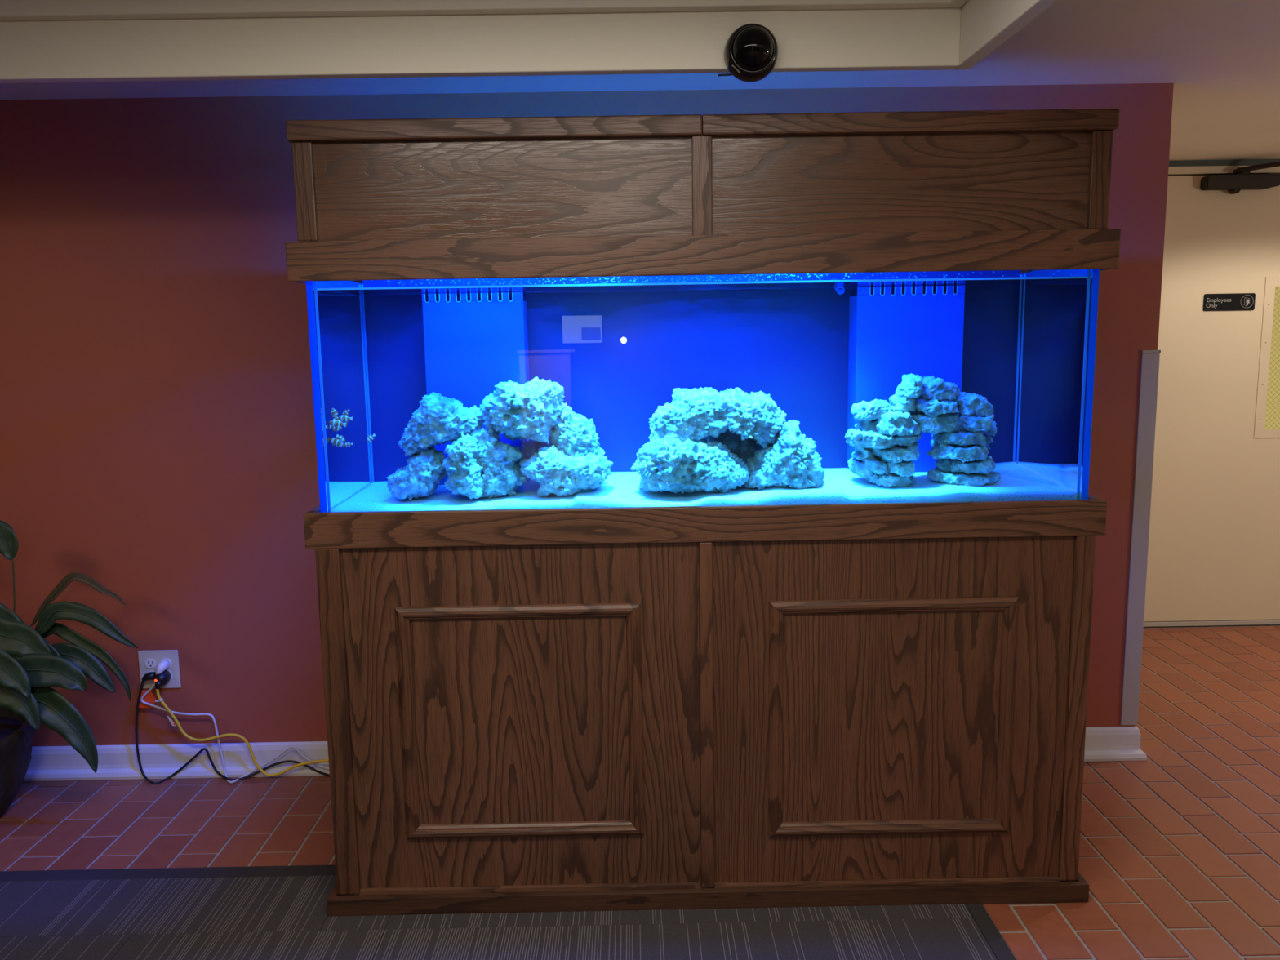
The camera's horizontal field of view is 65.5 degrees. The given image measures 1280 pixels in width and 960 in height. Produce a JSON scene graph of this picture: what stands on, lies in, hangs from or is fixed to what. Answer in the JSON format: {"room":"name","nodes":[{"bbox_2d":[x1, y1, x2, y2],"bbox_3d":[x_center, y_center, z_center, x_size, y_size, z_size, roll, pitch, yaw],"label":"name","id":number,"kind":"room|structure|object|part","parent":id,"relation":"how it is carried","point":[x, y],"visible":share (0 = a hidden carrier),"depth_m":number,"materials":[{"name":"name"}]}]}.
{"room":"lobby","nodes":[
{"label":"lobby","id":0,"kind":"room"},
{"bbox_2d":[0,83,1173,746],"bbox_3d":[-1.216,-0.098,3.192,5.674,2.136,0.120,-1,8,0],"label":"wall","id":1,"kind":"structure","parent":0,"point":[157,436],"depth_m":3.10,"materials":[{"name":"paint"}]},
{"bbox_2d":[137,649,181,688],"bbox_3d":[-1.558,0.614,3.228,0.128,0.127,0.008,-1,8,0],"label":"wall outlet","id":2,"kind":"object","parent":1,"relation":"attached to","point":[148,660],"visible":0.78,"depth_m":3.22,"materials":[{"name":"beige plastic"}]},
{"bbox_2d":[145,658,155,668],"bbox_3d":[-1.583,0.594,3.223,0.035,0.031,0.003,-1,8,0],"label":"receptacle","id":3,"kind":"object","parent":2,"relation":"attached to","point":[149,663],"depth_m":3.22,"materials":[{"name":"white plastic"}]},
{"bbox_2d":[160,658,171,667],"bbox_3d":[-1.534,0.593,3.223,0.035,0.031,0.003,-1,8,0],"label":"receptacle","id":4,"kind":"object","parent":2,"relation":"attached to","point":[169,660],"depth_m":3.22,"materials":[{"name":"white plastic"}]},
{"bbox_2d":[23,725,1147,781],"bbox_3d":[-1.165,0.812,3.966,5.654,0.107,1.446,-1,8,0],"label":"baseboard","id":5,"kind":"structure","parent":1,"relation":"attached to","point":[1105,744],"depth_m":3.26,"materials":[{"name":"white paint"}]},
{"bbox_2d":[1120,350,1160,724],"bbox_3d":[1.604,0.198,3.221,0.058,1.227,0.057,-1,8,0],"label":"guard","id":6,"kind":"object","parent":1,"relation":"attached to","point":[1149,371],"visible":0.98,"depth_m":3.19,"materials":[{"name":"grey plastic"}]},
{"bbox_2d":[0,624,1279,959],"bbox_3d":[0.774,1.361,0.751,9.575,0.100,8.800,-1,8,0],"label":"floor","id":7,"kind":"structure","parent":0,"point":[1180,846],"depth_m":2.91,"materials":[{"name":"tile"}]},
{"bbox_2d":[0,706,36,817],"bbox_3d":[-2.072,0.882,2.982,0.503,0.284,0.505,-1,8,0],"label":"plant pot","id":8,"kind":"object","parent":7,"relation":"on","point":[16,735],"depth_m":2.98,"materials":[{"name":"black ceramic"}]},
{"bbox_2d":[0,520,137,817],"bbox_3d":[-1.913,0.570,2.939,0.823,0.909,0.499,-1,8,0],"label":"potted plant","id":9,"kind":"object","parent":7,"relation":"on","point":[28,699],"visible":1,"depth_m":2.91,"materials":[{"name":"green plant"}]},
{"bbox_2d":[135,671,329,784],"bbox_3d":[-1.313,0.796,3.214,0.652,0.361,0.066,-1,8,0],"label":"power cord","id":10,"kind":"object","parent":7,"relation":"on","point":[149,698],"visible":0.98,"depth_m":3.23,"materials":[{"name":"black plastic"}]},
{"bbox_2d":[140,659,328,783],"bbox_3d":[-1.306,0.779,3.207,0.608,0.398,0.066,-1,8,2],"label":"power cord","id":11,"kind":"object","parent":7,"relation":"on","point":[164,664],"visible":0.98,"depth_m":3.22,"materials":[{"name":"white plastic"}]},
{"bbox_2d":[153,670,328,776],"bbox_3d":[-1.276,0.787,3.229,0.570,0.356,0.046,-1,8,0],"label":"extension cord","id":12,"kind":"object","parent":7,"relation":"on","point":[160,679],"visible":1,"depth_m":3.22,"materials":[{"name":"yellow plastic"}]},
{"bbox_2d":[0,864,1016,959],"bbox_3d":[-1.093,1.252,1.345,3.902,0.009,2.739,-1,8,0],"label":"carpet","id":13,"kind":"object","parent":7,"relation":"on","point":[249,913],"visible":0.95,"depth_m":2.40,"materials":[{"name":"grey carpet"}]},
{"bbox_2d":[303,493,1106,916],"bbox_3d":[0.161,0.528,2.654,1.890,1.012,0.522,-1,8,0],"label":"stand","id":14,"kind":"object","parent":7,"relation":"on","point":[893,695],"visible":0.91,"depth_m":2.42,"materials":[{"name":"brown wood"}]},
{"bbox_3d":[-0.782,0.083,2.598,0.018,0.085,0.487,-1,8,0],"label":"collar rail","id":15,"kind":"part","parent":14,"relation":"part of","materials":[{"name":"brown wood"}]},
{"bbox_3d":[-0.751,0.582,2.670,0.018,0.924,0.490,-1,8,0],"label":"panel","id":16,"kind":"part","parent":14,"relation":"part of","materials":[{"name":"brown wood"}]},
{"bbox_3d":[-0.564,0.596,2.416,0.035,0.590,0.016,-1,8,0],"label":"moulding","id":17,"kind":"part","parent":14,"relation":"part of","materials":[{"name":"brown wood"}]},
{"bbox_3d":[-0.292,0.317,2.377,0.587,0.035,0.016,-1,8,0],"label":"moulding","id":18,"kind":"part","parent":14,"relation":"part of","materials":[{"name":"brown wood"}]},
{"bbox_3d":[-0.279,0.586,2.434,0.850,0.878,0.018,-1,8,0],"label":"door","id":19,"kind":"part","parent":14,"relation":"part of","materials":[{"name":"brown wood"}]},
{"bbox_3d":[-0.283,0.866,2.458,0.587,0.035,0.016,-1,8,0],"label":"moulding","id":20,"kind":"part","parent":14,"relation":"part of","materials":[{"name":"brown wood"}]},
{"bbox_3d":[-0.012,0.586,2.420,0.035,0.590,0.016,-1,8,0],"label":"moulding","id":21,"kind":"part","parent":14,"relation":"part of","materials":[{"name":"brown wood"}]},
{"bbox_2d":[306,269,1099,512],"bbox_3d":[0.148,-0.283,2.555,1.830,0.754,0.460,-1,8,0],"label":"aquarium","id":22,"kind":"object","parent":14,"relation":"on","point":[820,345],"visible":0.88,"depth_m":2.72,"materials":[{"name":"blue glass"}]},
{"bbox_2d":[330,408,338,418],"bbox_3d":[-0.732,-0.158,2.385,0.019,0.028,0.009,-5,9,-23],"label":"clownfish","id":23,"kind":"object","parent":22,"relation":"in","point":[333,411],"visible":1,"depth_m":2.38,"materials":[{"name":"orange"}]},
{"bbox_2d":[328,424,342,431],"bbox_3d":[-0.730,-0.126,2.390,0.031,0.020,0.010,2,9,16],"label":"clownfish","id":24,"kind":"object","parent":22,"relation":"in","point":[336,428],"visible":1,"depth_m":2.39,"materials":[{"name":"orange"}]},
{"bbox_2d":[329,436,343,447],"bbox_3d":[-0.730,-0.091,2.392,0.036,0.025,0.012,3,9,24],"label":"clownfish","id":25,"kind":"object","parent":22,"relation":"in","point":[335,441],"visible":1,"depth_m":2.39,"materials":[{"name":"orange"}]},
{"bbox_2d":[328,417,346,427],"bbox_3d":[-0.724,-0.136,2.386,0.041,0.026,0.013,-1,8,0],"label":"clownfish","id":26,"kind":"object","parent":22,"relation":"in","point":[337,422],"visible":1,"depth_m":2.38,"materials":[{"name":"orange"}]},
{"bbox_3d":[-0.757,-0.201,2.562,0.016,0.617,0.456,-1,8,0],"label":"glass pane","id":27,"kind":"part","parent":22,"relation":"part of","materials":[{"name":"glass"}]},
{"bbox_2d":[337,413,353,422],"bbox_3d":[-0.709,-0.148,2.395,0.036,0.023,0.012,0,8,7],"label":"clownfish","id":28,"kind":"object","parent":22,"relation":"in","point":[344,417],"visible":1,"depth_m":2.39,"materials":[{"name":"orange"}]},
{"bbox_2d":[342,408,350,414],"bbox_3d":[-0.709,-0.163,2.404,0.021,0.018,0.008,-1,8,-3],"label":"clownfish","id":29,"kind":"object","parent":22,"relation":"in","point":[345,411],"visible":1,"depth_m":2.40,"materials":[{"name":"orange"}]},
{"bbox_2d":[345,441,353,447],"bbox_3d":[-0.708,-0.086,2.416,0.022,0.015,0.007,-5,9,-25],"label":"clownfish","id":30,"kind":"object","parent":22,"relation":"in","point":[348,444],"visible":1,"depth_m":2.41,"materials":[{"name":"orange"}]},
{"bbox_2d":[366,433,376,441],"bbox_3d":[-0.708,-0.111,2.623,0.026,0.023,0.010,0,8,3],"label":"clownfish","id":31,"kind":"object","parent":22,"relation":"in","point":[370,437],"visible":1,"depth_m":2.62,"materials":[{"name":"orange"}]},
{"bbox_2d":[284,108,1120,284],"bbox_3d":[0.142,-0.678,2.488,1.902,0.352,0.497,-1,8,0],"label":"hood","id":32,"kind":"object","parent":22,"relation":"on","point":[974,190],"visible":0.93,"depth_m":2.26,"materials":[{"name":"brown wood"}]},
{"bbox_3d":[-0.798,-0.534,2.514,0.018,0.089,0.472,-1,8,0],"label":"rail","id":33,"kind":"part","parent":32,"relation":"part of","materials":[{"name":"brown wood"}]},
{"bbox_3d":[-0.325,-0.787,2.230,0.928,0.044,0.025,-1,8,0],"label":"rail","id":34,"kind":"part","parent":32,"relation":"part of","materials":[{"name":"brown wood"}]},
{"bbox_3d":[-0.315,-0.650,2.268,0.912,0.270,0.010,-1,8,0],"label":"panel","id":35,"kind":"part","parent":32,"relation":"part of","materials":[{"name":"brown wood"}]},
{"bbox_3d":[0.146,-0.514,2.277,1.902,0.089,0.018,-1,8,0],"label":"rail","id":36,"kind":"part","parent":32,"relation":"part of","materials":[{"name":"brown wood"}]},
{"bbox_3d":[0.600,-0.666,2.274,0.917,0.270,0.010,-1,8,0],"label":"panel","id":37,"kind":"part","parent":32,"relation":"part of","materials":[{"name":"brown wood"}]},
{"bbox_3d":[0.606,-0.803,2.236,0.933,0.044,0.024,-1,8,0],"label":"rail","id":38,"kind":"part","parent":32,"relation":"part of","materials":[{"name":"brown wood"}]},
{"bbox_3d":[1.086,-0.565,2.526,0.018,0.089,0.472,-1,8,0],"label":"rail","id":39,"kind":"part","parent":32,"relation":"part of","materials":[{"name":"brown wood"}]},
{"bbox_2d":[330,462,1077,511],"bbox_3d":[0.153,0.036,2.594,1.796,0.085,0.414,-1,8,0],"label":"sand","id":40,"kind":"object","parent":22,"relation":"on","point":[1017,482],"visible":0.48,"depth_m":2.44,"materials":[{"name":"white sand"}]},
{"bbox_2d":[386,446,446,500],"bbox_3d":[-0.561,-0.017,2.527,0.158,0.136,0.168,-1,8,0],"label":"rock","id":41,"kind":"object","parent":40,"relation":"on","point":[420,477],"visible":0.94,"depth_m":2.47,"materials":[{"name":"grey stone"}]},
{"bbox_2d":[398,391,484,457],"bbox_3d":[-0.505,-0.144,2.541,0.225,0.160,0.193,-3,9,-16],"label":"rock","id":42,"kind":"object","parent":41,"relation":"on","point":[438,420],"visible":0.94,"depth_m":2.47,"materials":[{"name":"grey stone"}]},
{"bbox_2d":[441,433,484,499],"bbox_3d":[-0.438,-0.036,2.486,0.108,0.162,0.151,-2,8,-5],"label":"rock","id":43,"kind":"object","parent":40,"relation":"on","point":[463,468],"visible":0.92,"depth_m":2.43,"materials":[{"name":"grey stone"}]},
{"bbox_2d":[470,427,528,498],"bbox_3d":[-0.353,-0.041,2.524,0.140,0.186,0.146,-1,8,0],"label":"rock","id":44,"kind":"object","parent":40,"relation":"on","point":[502,476],"visible":0.89,"depth_m":2.47,"materials":[{"name":"grey stone"}]},
{"bbox_2d":[479,376,565,442],"bbox_3d":[-0.300,-0.180,2.536,0.226,0.162,0.213,-1,8,0],"label":"rock","id":45,"kind":"object","parent":44,"relation":"on","point":[531,410],"visible":0.94,"depth_m":2.46,"materials":[{"name":"white stone"}]},
{"bbox_2d":[518,439,550,461],"bbox_3d":[-0.282,-0.071,2.666,0.101,0.089,0.108,-1,8,0],"label":"rock","id":46,"kind":"object","parent":40,"relation":"on","point":[528,447],"visible":0.29,"depth_m":2.63,"materials":[{"name":"grey stone"}]},
{"bbox_2d":[519,444,613,497],"bbox_3d":[-0.189,-0.022,2.510,0.240,0.134,0.187,0,8,4],"label":"rock","id":47,"kind":"object","parent":40,"relation":"on","point":[558,473],"visible":0.98,"depth_m":2.44,"materials":[{"name":"grey stone"}]},
{"bbox_2d":[548,402,604,457],"bbox_3d":[-0.167,-0.120,2.578,0.155,0.166,0.179,-1,8,0],"label":"rock","id":48,"kind":"object","parent":47,"relation":"on","point":[574,433],"visible":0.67,"depth_m":2.51,"materials":[{"name":"grey stone"}]},
{"bbox_2d":[631,435,750,493],"bbox_3d":[0.129,-0.042,2.504,0.307,0.160,0.206,-1,8,0],"label":"rock","id":49,"kind":"object","parent":40,"relation":"on","point":[665,464],"visible":0.98,"depth_m":2.43,"materials":[{"name":"grey stone"}]},
{"bbox_2d":[703,428,762,464],"bbox_3d":[0.262,-0.077,2.656,0.206,0.169,0.124,-1,8,0],"label":"hole","id":50,"kind":"object","parent":40,"relation":"on","point":[745,449],"visible":0.14,"depth_m":2.61,"materials":[{"name":"grey stone"}]},
{"bbox_2d":[744,419,824,490],"bbox_3d":[0.367,-0.060,2.528,0.216,0.186,0.200,-1,8,0],"label":"rock","id":51,"kind":"object","parent":40,"relation":"on","point":[793,461],"visible":0.89,"depth_m":2.47,"materials":[{"name":"grey stone"}]},
{"bbox_2d":[648,386,786,448],"bbox_3d":[0.197,-0.160,2.543,0.356,0.153,0.225,-1,8,0],"label":"rock","id":52,"kind":"object","parent":51,"relation":"on","point":[695,414],"visible":0.97,"depth_m":2.46,"materials":[{"name":"white stone"}]},
{"bbox_2d":[847,457,874,478],"bbox_3d":[0.570,-0.032,2.567,0.060,0.049,0.126,-1,8,0],"label":"rock","id":53,"kind":"object","parent":40,"relation":"on","point":[858,467],"visible":0.74,"depth_m":2.52,"materials":[{"name":"grey stone"}]},
{"bbox_2d":[866,472,915,488],"bbox_3d":[0.636,-0.003,2.530,0.125,0.046,0.119,-1,8,0],"label":"rock","id":54,"kind":"object","parent":40,"relation":"on","point":[889,480],"visible":0.66,"depth_m":2.48,"materials":[{"name":"grey stone"}]},
{"bbox_2d":[861,458,888,475],"bbox_3d":[0.593,-0.035,2.517,0.058,0.041,0.116,-1,8,0],"label":"rock","id":55,"kind":"object","parent":54,"relation":"on","point":[877,467],"visible":0.87,"depth_m":2.47,"materials":[{"name":"grey stone"}]},
{"bbox_2d":[851,446,878,461],"bbox_3d":[0.584,-0.070,2.559,0.074,0.051,0.123,-1,8,0],"label":"rock","id":56,"kind":"object","parent":55,"relation":"on","point":[861,453],"visible":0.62,"depth_m":2.51,"materials":[{"name":"grey stone"}]},
{"bbox_2d":[884,460,915,477],"bbox_3d":[0.651,-0.033,2.509,0.078,0.042,0.118,-1,8,0],"label":"rock","id":57,"kind":"object","parent":54,"relation":"on","point":[903,468],"visible":0.7,"depth_m":2.46,"materials":[{"name":"grey stone"}]},
{"bbox_2d":[870,442,919,463],"bbox_3d":[0.641,-0.070,2.512,0.124,0.053,0.138,1,9,10],"label":"rock","id":58,"kind":"object","parent":57,"relation":"on","point":[896,454],"visible":0.84,"depth_m":2.45,"materials":[{"name":"grey stone"}]},
{"bbox_2d":[844,428,921,449],"bbox_3d":[0.616,-0.105,2.515,0.198,0.051,0.162,-1,8,0],"label":"rock","id":59,"kind":"object","parent":58,"relation":"on","point":[858,437],"visible":0.86,"depth_m":2.45,"materials":[{"name":"grey stone"}]},
{"bbox_2d":[854,418,877,432],"bbox_3d":[0.588,-0.139,2.560,0.068,0.053,0.115,-1,8,0],"label":"rock","id":60,"kind":"object","parent":59,"relation":"on","point":[864,424],"visible":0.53,"depth_m":2.52,"materials":[{"name":"grey stone"}]},
{"bbox_2d":[850,399,892,421],"bbox_3d":[0.588,-0.178,2.534,0.099,0.053,0.126,-1,8,0],"label":"rock","id":61,"kind":"object","parent":60,"relation":"on","point":[873,410],"visible":0.98,"depth_m":2.49,"materials":[{"name":"white stone"}]},
{"bbox_2d":[875,409,920,436],"bbox_3d":[0.644,-0.143,2.489,0.115,0.067,0.129,-1,8,0],"label":"rock","id":62,"kind":"object","parent":59,"relation":"on","point":[900,424],"visible":0.93,"depth_m":2.44,"materials":[{"name":"white stone"}]},
{"bbox_2d":[888,394,916,413],"bbox_3d":[0.661,-0.193,2.512,0.069,0.054,0.120,-1,8,0],"label":"rock","id":63,"kind":"object","parent":62,"relation":"on","point":[904,404],"visible":0.81,"depth_m":2.47,"materials":[{"name":"white stone"}]},
{"bbox_2d":[895,373,923,398],"bbox_3d":[0.675,-0.235,2.495,0.065,0.061,0.125,-1,8,0],"label":"rock","id":64,"kind":"object","parent":63,"relation":"on","point":[910,386],"visible":1,"depth_m":2.45,"materials":[{"name":"white stone"}]},
{"bbox_2d":[927,467,1000,486],"bbox_3d":[0.824,-0.006,2.530,0.180,0.047,0.152,-1,8,0],"label":"rock","id":65,"kind":"object","parent":40,"relation":"on","point":[934,474],"visible":0.67,"depth_m":2.47,"materials":[{"name":"grey stone"}]},
{"bbox_2d":[934,455,995,474],"bbox_3d":[0.825,-0.041,2.535,0.145,0.046,0.150,-1,8,0],"label":"rock","id":66,"kind":"object","parent":65,"relation":"on","point":[948,465],"visible":0.73,"depth_m":2.48,"materials":[{"name":"grey stone"}]},
{"bbox_2d":[930,432,937,447],"bbox_3d":[0.779,-0.105,2.606,0.031,0.050,0.085,-1,8,0],"label":"rock","id":67,"kind":"object","parent":66,"relation":"on","point":[933,436],"visible":0.24,"depth_m":2.61,"materials":[{"name":"grey stone"}]},
{"bbox_2d":[927,440,989,462],"bbox_3d":[0.807,-0.073,2.510,0.152,0.050,0.140,-1,8,0],"label":"rock","id":68,"kind":"object","parent":66,"relation":"on","point":[969,452],"visible":0.87,"depth_m":2.46,"materials":[{"name":"grey stone"}]},
{"bbox_2d":[934,430,986,446],"bbox_3d":[0.808,-0.107,2.507,0.121,0.047,0.124,-2,9,-10],"label":"rock","id":69,"kind":"object","parent":68,"relation":"on","point":[964,438],"visible":0.77,"depth_m":2.46,"materials":[{"name":"grey stone"}]},
{"bbox_2d":[910,411,964,434],"bbox_3d":[0.745,-0.144,2.510,0.151,0.057,0.127,-1,8,2],"label":"rock","id":70,"kind":"object","parent":69,"relation":"on","point":[951,422],"visible":0.74,"depth_m":2.46,"materials":[{"name":"grey stone"}]},
{"bbox_2d":[914,398,959,417],"bbox_3d":[0.739,-0.182,2.494,0.116,0.044,0.131,-1,8,0],"label":"rock","id":71,"kind":"object","parent":70,"relation":"on","point":[932,408],"visible":0.9,"depth_m":2.44,"materials":[{"name":"grey stone"}]},
{"bbox_2d":[916,375,959,401],"bbox_3d":[0.753,-0.230,2.528,0.114,0.070,0.137,-1,8,0],"label":"rock","id":72,"kind":"object","parent":71,"relation":"on","point":[932,388],"visible":0.67,"depth_m":2.47,"materials":[{"name":"grey stone"}]},
{"bbox_2d":[958,413,994,432],"bbox_3d":[0.837,-0.145,2.500,0.079,0.051,0.127,-1,8,-3],"label":"rock","id":73,"kind":"object","parent":69,"relation":"on","point":[975,424],"visible":0.79,"depth_m":2.45,"materials":[{"name":"grey stone"}]},
{"bbox_2d":[954,391,994,416],"bbox_3d":[0.838,-0.189,2.515,0.106,0.068,0.138,-1,8,-3],"label":"rock","id":74,"kind":"object","parent":73,"relation":"on","point":[968,404],"visible":0.73,"depth_m":2.46,"materials":[{"name":"grey stone"}]},
{"bbox_2d":[984,435,993,448],"bbox_3d":[0.900,-0.097,2.599,0.028,0.039,0.080,-1,8,0],"label":"rock","id":75,"kind":"object","parent":66,"relation":"on","point":[988,439],"visible":0.43,"depth_m":2.56,"materials":[{"name":"grey stone"}]},
{"bbox_2d":[982,421,996,436],"bbox_3d":[0.906,-0.135,2.592,0.037,0.039,0.093,-1,8,0],"label":"rock","id":76,"kind":"object","parent":75,"relation":"on","point":[993,430],"visible":0.49,"depth_m":2.55,"materials":[{"name":"grey stone"}]},
{"bbox_3d":[1.056,-0.231,2.573,0.016,0.617,0.456,-1,8,0],"label":"glass pane","id":77,"kind":"part","parent":22,"relation":"part of","materials":[{"name":"glass"}]},
{"bbox_3d":[0.156,0.104,2.353,1.890,0.085,0.019,-1,8,0],"label":"collar rail","id":78,"kind":"part","parent":14,"relation":"part of","materials":[{"name":"brown wood"}]},
{"bbox_3d":[0.331,0.587,2.423,0.035,0.600,0.016,-1,8,0],"label":"moulding","id":79,"kind":"part","parent":14,"relation":"part of","materials":[{"name":"brown wood"}]},
{"bbox_3d":[0.617,0.862,2.466,0.597,0.035,0.016,-1,8,0],"label":"moulding","id":80,"kind":"part","parent":14,"relation":"part of","materials":[{"name":"brown wood"}]},
{"bbox_3d":[0.610,0.571,2.439,0.864,0.878,0.018,-1,8,0],"label":"door","id":81,"kind":"part","parent":14,"relation":"part of","materials":[{"name":"brown wood"}]},
{"bbox_3d":[0.608,0.303,2.383,0.597,0.035,0.016,-1,8,0],"label":"moulding","id":82,"kind":"part","parent":14,"relation":"part of","materials":[{"name":"brown wood"}]},
{"bbox_3d":[0.893,0.578,2.426,0.035,0.600,0.016,-1,8,0],"label":"moulding","id":83,"kind":"part","parent":14,"relation":"part of","materials":[{"name":"brown wood"}]},
{"bbox_3d":[1.075,0.552,2.682,0.018,0.924,0.490,-1,8,0],"label":"panel","id":84,"kind":"part","parent":14,"relation":"part of","materials":[{"name":"brown wood"}]},
{"bbox_3d":[1.089,0.051,2.609,0.018,0.085,0.487,-1,8,0],"label":"collar rail","id":85,"kind":"part","parent":14,"relation":"part of","materials":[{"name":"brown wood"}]},
{"bbox_2d":[0,0,1279,160],"bbox_3d":[0.552,-0.847,0.423,9.200,0.100,8.800,-1,8,0],"label":"ceiling","id":86,"kind":"structure","parent":0,"point":[1221,58],"depth_m":2.84,"materials":[{"name":"paint"}]},
{"bbox_2d":[0,0,951,20],"bbox_3d":[-1.718,-0.955,1.989,4.684,0.074,0.032,-1,8,0],"label":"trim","id":87,"kind":"structure","parent":86,"relation":"attached to","point":[10,10],"depth_m":1.99,"materials":[{"name":"beige paint"}]},
{"bbox_2d":[0,7,960,83],"bbox_3d":[-1.703,-0.904,2.029,4.713,0.186,0.032,-1,8,0],"label":"ceiling beam","id":88,"kind":"structure","parent":86,"relation":"attached to","point":[531,44],"depth_m":2.03,"materials":[{"name":"beige paint"}]},
{"bbox_2d":[718,23,777,82],"bbox_3d":[0.221,-0.865,2.009,0.119,0.109,0.107,-1,8,0],"label":"dome camera","id":89,"kind":"object","parent":88,"relation":"attached to","point":[751,51],"visible":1,"depth_m":1.99,"materials":[{"name":"black plastic"}]},
{"bbox_2d":[946,0,968,7],"bbox_3d":[0.649,-0.799,0.684,0.029,0.074,2.700,-1,8,0],"label":"trim","id":90,"kind":"structure","parent":86,"relation":"attached to","point":[955,3],"depth_m":2.00,"materials":[{"name":"beige paint"}]},
{"bbox_2d":[955,0,1057,69],"bbox_3d":[0.681,-0.747,0.708,0.032,0.186,2.732,-1,8,0],"label":"ceiling beam","id":91,"kind":"structure","parent":86,"relation":"attached to","point":[985,24],"depth_m":1.88,"materials":[{"name":"beige paint"}]},
{"bbox_3d":[1.763,-0.326,4.617,0.535,2.076,0.095,-1,8,0],"label":"wall","id":92,"kind":"structure","parent":0,"visible":0},
{"bbox_2d":[1143,175,1279,626],"bbox_3d":[2.645,-0.335,4.590,1.220,2.066,0.051,-1,8,0],"label":"door","id":93,"kind":"structure","parent":92,"relation":"in","point":[1214,549],"depth_m":4.58,"materials":[{"name":"beige paint"}]},
{"bbox_2d":[1203,293,1255,311],"bbox_3d":[2.662,-0.803,4.499,0.232,0.076,0.005,-1,8,0],"label":"door sign","id":94,"kind":"object","parent":93,"relation":"attached to","point":[1234,301],"visible":1,"depth_m":4.50,"materials":[{"name":"black plastic"}]},
{"bbox_2d":[1200,161,1279,194],"bbox_3d":[2.756,-1.321,4.327,0.548,0.128,0.235,5,10,33],"label":"door closer","id":95,"kind":"object","parent":93,"relation":"attached to","point":[1242,179],"depth_m":4.37,"materials":[{"name":"brown metal"}]},
{"bbox_3d":[2.768,-1.350,4.232,0.431,0.043,0.034,7,11,42],"label":"closer arm","id":96,"kind":"part","parent":95,"relation":"part of","materials":[{"name":"brown metal"}]},
{"bbox_3d":[2.993,-0.559,4.543,0.338,0.730,0.014,-1,8,0],"label":"vision frame","id":97,"kind":"part","parent":93,"relation":"part of","materials":[{"name":"beige paint"}]},
{"bbox_3d":[2.992,-0.561,4.559,0.320,0.710,0.006,-1,8,0],"label":"pane","id":98,"kind":"part","parent":93,"relation":"part of","materials":[{"name":"yellow glass"}]},
{"bbox_3d":[4.175,-0.366,4.632,1.820,2.076,0.095,-1,8,0],"label":"wall","id":99,"kind":"structure","parent":0,"visible":0},
{"bbox_2d":[1168,165,1279,176],"bbox_3d":[3.319,-1.393,4.460,3.400,0.032,0.102,-1,8,0],"label":"trim","id":100,"kind":"structure","parent":99,"relation":"attached to","point":[1206,170],"depth_m":4.41,"materials":[{"name":"beige paint"}]},
{"bbox_2d":[1168,159,1279,166],"bbox_3d":[3.318,-1.423,4.461,3.400,0.027,0.090,-1,8,0],"label":"trim","id":101,"kind":"structure","parent":99,"relation":"attached to","point":[1242,162],"depth_m":4.41,"materials":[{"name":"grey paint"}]}
]}

